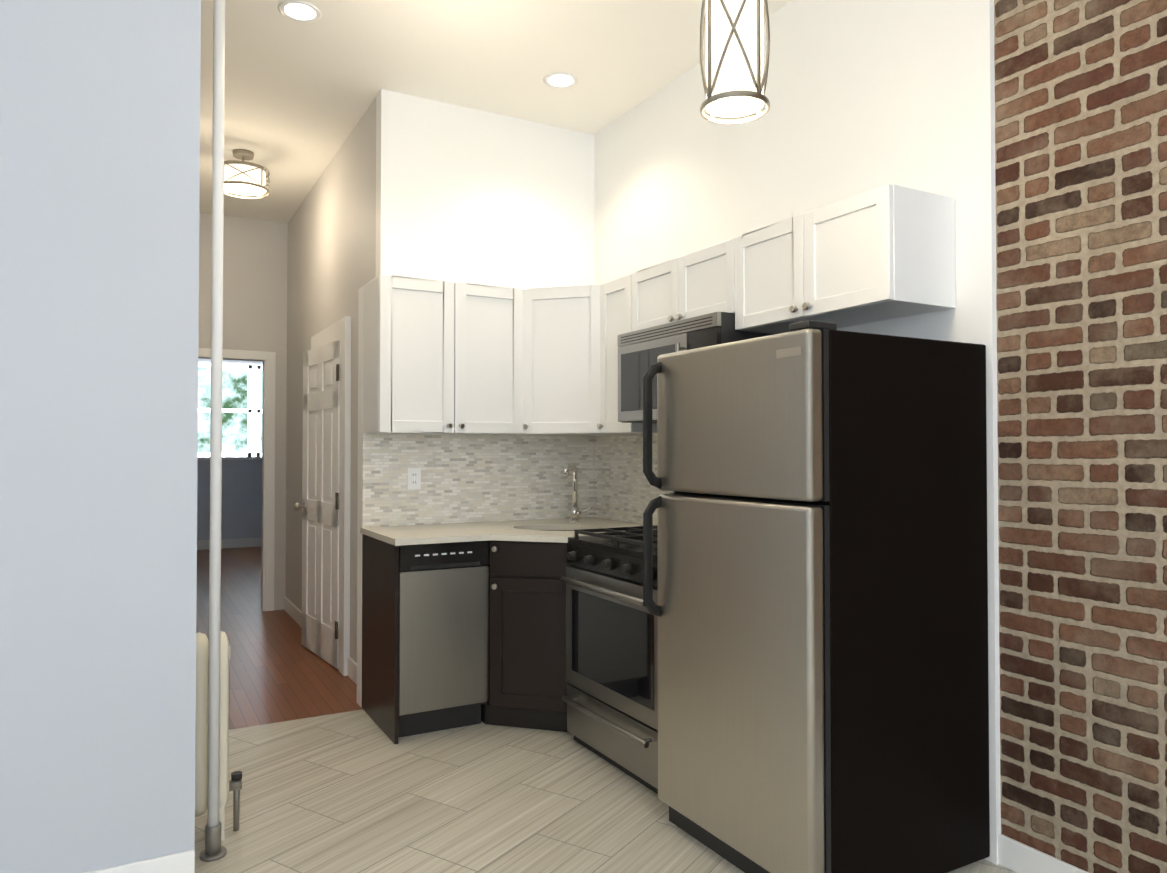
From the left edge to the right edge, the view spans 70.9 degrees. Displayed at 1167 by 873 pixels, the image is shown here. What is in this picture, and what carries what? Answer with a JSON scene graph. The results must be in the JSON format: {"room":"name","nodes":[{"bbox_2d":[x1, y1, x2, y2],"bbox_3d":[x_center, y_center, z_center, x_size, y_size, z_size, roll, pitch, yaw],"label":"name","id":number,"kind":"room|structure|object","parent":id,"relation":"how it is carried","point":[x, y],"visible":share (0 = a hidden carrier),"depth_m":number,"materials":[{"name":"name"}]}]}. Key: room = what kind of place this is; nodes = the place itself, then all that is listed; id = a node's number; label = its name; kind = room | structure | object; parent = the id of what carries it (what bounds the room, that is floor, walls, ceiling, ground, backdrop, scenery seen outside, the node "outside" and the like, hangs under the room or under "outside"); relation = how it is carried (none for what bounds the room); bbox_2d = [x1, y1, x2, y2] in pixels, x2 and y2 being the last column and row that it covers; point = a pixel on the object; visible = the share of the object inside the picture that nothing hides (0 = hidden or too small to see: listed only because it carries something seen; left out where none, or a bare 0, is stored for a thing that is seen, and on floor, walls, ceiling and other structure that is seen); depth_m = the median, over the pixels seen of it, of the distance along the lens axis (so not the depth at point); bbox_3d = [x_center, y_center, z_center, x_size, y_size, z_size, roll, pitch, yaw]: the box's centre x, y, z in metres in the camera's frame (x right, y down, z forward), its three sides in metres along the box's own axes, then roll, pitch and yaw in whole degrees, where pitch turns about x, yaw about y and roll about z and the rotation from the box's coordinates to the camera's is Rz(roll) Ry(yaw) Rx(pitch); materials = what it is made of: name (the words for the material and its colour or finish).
{"room":"kitchen","nodes":[
{"label":"kitchen","id":0,"kind":"room"},
{"bbox_2d":[0,0,200,872],"bbox_3d":[-2.678,-0.256,1.740,3.366,3.200,0.120,1,-1,-29],"label":"wall","id":1,"kind":"structure","parent":0,"point":[99,196],"depth_m":2.37,"materials":[{"name":"paint"}]},
{"bbox_2d":[85,849,194,872],"bbox_3d":[-2.645,1.288,1.656,3.366,0.110,0.013,1,-1,-29],"label":"baseboard","id":2,"kind":"structure","parent":1,"relation":"attached to","point":[181,862],"depth_m":2.42,"materials":[{"name":"white wood"}]},
{"bbox_2d":[197,364,261,540],"bbox_3d":[-4.921,-0.105,10.969,3.150,3.200,0.100,1,-1,-29],"label":"wall","id":3,"kind":"structure","parent":0,"point":[241,512],"depth_m":11.01,"materials":[{"name":"paint"}]},
{"bbox_2d":[197,538,261,549],"bbox_3d":[-4.871,1.435,10.906,3.160,0.120,0.014,1,-1,-29],"label":"baseboard","id":4,"kind":"structure","parent":3,"relation":"attached to","point":[245,542],"depth_m":11.00,"materials":[{"name":"white wood"}]},
{"bbox_2d":[198,358,262,459],"bbox_3d":[-4.656,-0.348,11.074,1.950,1.410,0.120,1,-1,-29],"label":"window","id":5,"kind":"structure","parent":3,"relation":"in","point":[254,410],"depth_m":11.15,"materials":[{"name":"white wood"}]},
{"bbox_2d":[198,212,287,609],"bbox_3d":[-3.088,-0.178,6.497,1.620,3.200,0.100,1,-1,-29],"label":"wall","id":6,"kind":"structure","parent":0,"point":[254,284],"depth_m":6.70,"materials":[{"name":"paint"}]},
{"bbox_2d":[198,348,275,610],"bbox_3d":[-2.988,0.363,6.535,0.980,2.125,0.116,1,-1,-29],"label":"door frame","id":7,"kind":"structure","parent":6,"relation":"attached to","point":[268,359],"depth_m":6.70,"materials":[{"name":"white wood"}]},
{"bbox_2d":[196,547,361,729],"bbox_3d":[-4.136,1.455,6.959,5.900,0.050,7.830,1,-1,-29],"label":"floor","id":8,"kind":"structure","parent":0,"point":[279,671],"depth_m":5.14,"materials":[{"name":"brown wood"}]},
{"bbox_2d":[285,97,375,662],"bbox_3d":[-1.730,-0.193,5.593,0.120,3.200,2.800,1,-1,-29],"label":"wall","id":9,"kind":"structure","parent":0,"point":[331,257],"depth_m":5.35,"materials":[{"name":"paint"}]},
{"bbox_2d":[284,596,301,627],"bbox_3d":[-2.168,1.363,6.218,0.013,0.110,1.204,1,-1,-29],"label":"baseboard","id":10,"kind":"structure","parent":9,"relation":"attached to","point":[289,607],"depth_m":6.35,"materials":[{"name":"white wood"}]},
{"bbox_2d":[293,340,339,668],"bbox_3d":[-1.693,0.409,5.202,0.181,1.968,0.766,1,-1,-29],"label":"door","id":11,"kind":"structure","parent":9,"relation":"in","point":[319,506],"depth_m":5.18,"materials":[{"name":"white wood"}]},
{"bbox_2d":[311,316,350,675],"bbox_3d":[-1.580,0.352,5.278,0.155,2.101,1.040,1,-1,-29],"label":"door frame","id":12,"kind":"structure","parent":9,"relation":"attached to","point":[340,329],"depth_m":4.81,"materials":[{"name":"white wood"}]},
{"bbox_2d":[347,657,356,684],"bbox_3d":[-1.241,1.336,4.546,0.013,0.110,0.540,1,-1,-29],"label":"baseboard","id":13,"kind":"structure","parent":9,"relation":"attached to","point":[351,664],"depth_m":4.67,"materials":[{"name":"white wood"}]},
{"bbox_2d":[363,275,458,433],"bbox_3d":[-0.889,-0.398,4.163,0.378,0.763,0.318,1,-1,-29],"label":"upper cabinet","id":14,"kind":"object","parent":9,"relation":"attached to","point":[442,357],"depth_m":4.04,"materials":[{"name":"white wood"}]},
{"bbox_2d":[357,89,593,707],"bbox_3d":[-0.428,-0.208,4.656,1.670,3.200,0.100,1,-1,-29],"label":"wall","id":15,"kind":"structure","parent":0,"point":[464,195],"depth_m":4.52,"materials":[{"name":"white paint"}]},
{"bbox_2d":[362,434,593,526],"bbox_3d":[-0.542,0.245,4.525,1.350,0.509,0.005,1,-1,-29],"label":"tile backsplash","id":16,"kind":"structure","parent":15,"relation":"attached to","point":[475,478],"depth_m":4.49,"materials":[{"name":"tile"}]},
{"bbox_2d":[408,468,420,488],"bbox_3d":[-0.893,0.222,4.323,0.070,0.114,0.006,1,-1,-29],"label":"electrical outlet plate","id":17,"kind":"object","parent":16,"relation":"attached to","point":[414,478],"visible":1,"depth_m":4.32,"materials":[{"name":"white plastic"}]},
{"bbox_2d":[459,283,518,434],"bbox_3d":[-0.558,-0.395,4.346,0.378,0.763,0.318,1,-1,-29],"label":"upper cabinet","id":18,"kind":"object","parent":15,"relation":"attached to","point":[488,315],"depth_m":4.21,"materials":[{"name":"white wood"}]},
{"bbox_2d":[199,0,791,222],"bbox_3d":[-2.374,-1.872,3.833,5.900,0.100,15.100,1,-1,-29],"label":"ceiling","id":19,"kind":"structure","parent":0,"point":[299,97],"depth_m":4.02,"materials":[{"name":"paint"}]},
{"bbox_2d":[224,149,269,198],"bbox_3d":[-2.155,-1.674,5.187,0.318,0.247,0.318,1,-1,-29],"label":"light","id":20,"kind":"object","parent":19,"relation":"attached to","point":[249,180],"visible":0.79,"depth_m":5.12,"materials":[{"name":"white"}]},
{"bbox_2d":[278,0,321,21],"bbox_3d":[-1.215,-1.823,3.514,0.178,0.007,0.178,1,-1,-29],"label":"recessed light","id":21,"kind":"object","parent":19,"relation":"in","point":[299,11],"visible":1,"depth_m":3.51,"materials":[{"name":"white"}]},
{"bbox_2d":[543,72,577,87],"bbox_3d":[-0.115,-1.812,4.170,0.178,0.007,0.178,1,-1,-29],"label":"recessed light","id":22,"kind":"object","parent":19,"relation":"in","point":[561,80],"visible":1,"depth_m":4.17,"materials":[{"name":"white"}]},
{"bbox_2d":[700,0,769,123],"bbox_3d":[0.406,-1.360,2.210,0.186,0.972,0.188,1,-1,-29],"label":"pendant lamp","id":23,"kind":"object","parent":19,"relation":"hanging from","point":[734,81],"visible":1,"depth_m":2.14,"materials":[{"name":"white glass"}]},
{"bbox_2d":[195,709,1015,872],"bbox_3d":[-0.477,1.347,0.356,5.900,0.050,7.270,1,-1,-29],"label":"floor","id":24,"kind":"structure","parent":0,"point":[358,791],"depth_m":3.01,"materials":[{"name":"beige tile"}]},
{"bbox_2d":[200,0,226,861],"bbox_3d":[-1.202,-0.239,2.684,0.080,3.198,0.080,1,-1,-29],"label":"riser pipe","id":25,"kind":"object","parent":24,"relation":"on","point":[214,850],"visible":0.96,"depth_m":2.67,"materials":[{"name":"grey metal"}]},
{"bbox_2d":[195,631,241,840],"bbox_3d":[-1.452,1.013,2.702,0.608,0.694,0.146,1,-1,-29],"label":"radiator","id":26,"kind":"object","parent":24,"relation":"on","point":[233,784],"visible":0.21,"depth_m":2.75,"materials":[{"name":"beige metal"}]},
{"bbox_2d":[398,540,488,737],"bbox_3d":[-0.777,0.939,4.036,0.435,0.886,0.598,1,-1,-29],"label":"dishwasher","id":27,"kind":"object","parent":24,"relation":"on","point":[443,636],"visible":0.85,"depth_m":3.78,"materials":[{"name":"silver metal"}]},
{"bbox_2d":[481,540,571,731],"bbox_3d":[-0.116,0.941,4.225,0.920,0.888,0.920,1,-1,-29],"label":"base cabinet","id":28,"kind":"object","parent":24,"relation":"on","point":[528,683],"depth_m":3.83,"materials":[{"name":"black wood"}]},
{"bbox_2d":[360,517,656,545],"bbox_3d":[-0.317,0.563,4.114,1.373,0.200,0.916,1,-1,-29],"label":"countertop","id":29,"kind":"structure","parent":28,"relation":"on","point":[560,530],"depth_m":4.03,"materials":[{"name":"stone"}]},
{"bbox_2d":[563,464,594,522],"bbox_3d":[-0.043,0.308,4.418,0.215,0.319,0.161,1,-1,-29],"label":"faucet","id":30,"kind":"object","parent":29,"relation":"on","point":[575,512],"visible":1,"depth_m":4.46,"materials":[{"name":"silver metal"}]},
{"bbox_2d":[560,525,657,793],"bbox_3d":[0.376,0.886,3.518,0.728,0.975,0.786,1,-1,-29],"label":"range","id":31,"kind":"object","parent":24,"relation":"on","point":[610,699],"visible":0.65,"depth_m":3.36,"materials":[{"name":"silver metal"}]},
{"bbox_2d":[643,320,989,872],"bbox_3d":[0.746,0.522,2.748,0.840,1.677,0.755,1,-1,-29],"label":"fridge","id":32,"kind":"object","parent":24,"relation":"on","point":[820,610],"visible":1,"depth_m":2.45,"materials":[{"name":"silver metal"}]},
{"bbox_2d":[594,0,1000,864],"bbox_3d":[0.697,-0.223,3.753,0.022,3.200,2.570,1,-1,-29],"label":"wall","id":33,"kind":"structure","parent":0,"point":[862,96],"depth_m":3.17,"materials":[{"name":"white paint"}]},
{"bbox_2d":[519,285,598,435],"bbox_3d":[-0.116,-0.395,4.247,0.316,0.760,0.316,1,-1,-29],"label":"upper cabinet","id":34,"kind":"object","parent":33,"relation":"attached to","point":[559,326],"depth_m":4.25,"materials":[{"name":"white wood"}]},
{"bbox_2d":[599,276,626,435],"bbox_3d":[0.294,-0.398,4.129,0.318,0.763,0.303,1,-1,-29],"label":"upper cabinet","id":35,"kind":"object","parent":33,"relation":"attached to","point":[612,294],"depth_m":4.11,"materials":[{"name":"white wood"}]},
{"bbox_2d":[594,434,673,524],"bbox_3d":[0.474,0.208,4.120,0.005,0.570,1.700,1,-1,-29],"label":"tile backsplash","id":36,"kind":"structure","parent":33,"relation":"attached to","point":[622,491],"depth_m":4.57,"materials":[{"name":"tile"}]},
{"bbox_2d":[627,240,730,434],"bbox_3d":[0.553,-0.406,3.662,0.318,0.763,0.765,1,-1,-29],"label":"upper cabinet","id":37,"kind":"object","parent":33,"relation":"attached to","point":[694,284],"depth_m":3.59,"materials":[{"name":"white wood"}]},
{"bbox_2d":[617,312,773,422],"bbox_3d":[0.499,-0.277,3.623,0.436,0.414,0.751,1,-1,-29],"label":"microwave","id":38,"kind":"object","parent":37,"relation":"attached to","point":[640,351],"visible":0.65,"depth_m":3.59,"materials":[{"name":"silver plastic"}]},
{"bbox_2d":[727,184,955,333],"bbox_3d":[0.922,-0.417,2.996,0.318,0.763,0.758,1,-1,-29],"label":"upper cabinet","id":39,"kind":"object","parent":33,"relation":"attached to","point":[886,252],"depth_m":2.77,"materials":[{"name":"white wood"}]},
{"bbox_2d":[994,0,1166,872],"bbox_3d":[1.975,-0.255,1.758,0.278,3.200,7.300,1,-1,-29],"label":"brick wall","id":40,"kind":"structure","parent":0,"point":[1081,177],"depth_m":2.40,"materials":[{"name":"brown brick"}]},
{"bbox_2d":[999,834,1088,872],"bbox_3d":[2.469,1.277,0.536,0.013,0.095,4.729,1,-1,-29],"label":"baseboard","id":41,"kind":"structure","parent":40,"relation":"attached to","point":[1017,856],"depth_m":2.52,"materials":[{"name":"white wood"}]},
{"label":"outside","id":42,"kind":"structure","parent":0,"visible":0},
{"bbox_2d":[198,367,262,452],"bbox_3d":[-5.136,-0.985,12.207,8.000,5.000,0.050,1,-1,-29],"label":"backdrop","id":43,"kind":"structure","parent":42,"point":[234,396],"depth_m":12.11,"materials":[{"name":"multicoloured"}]}
]}

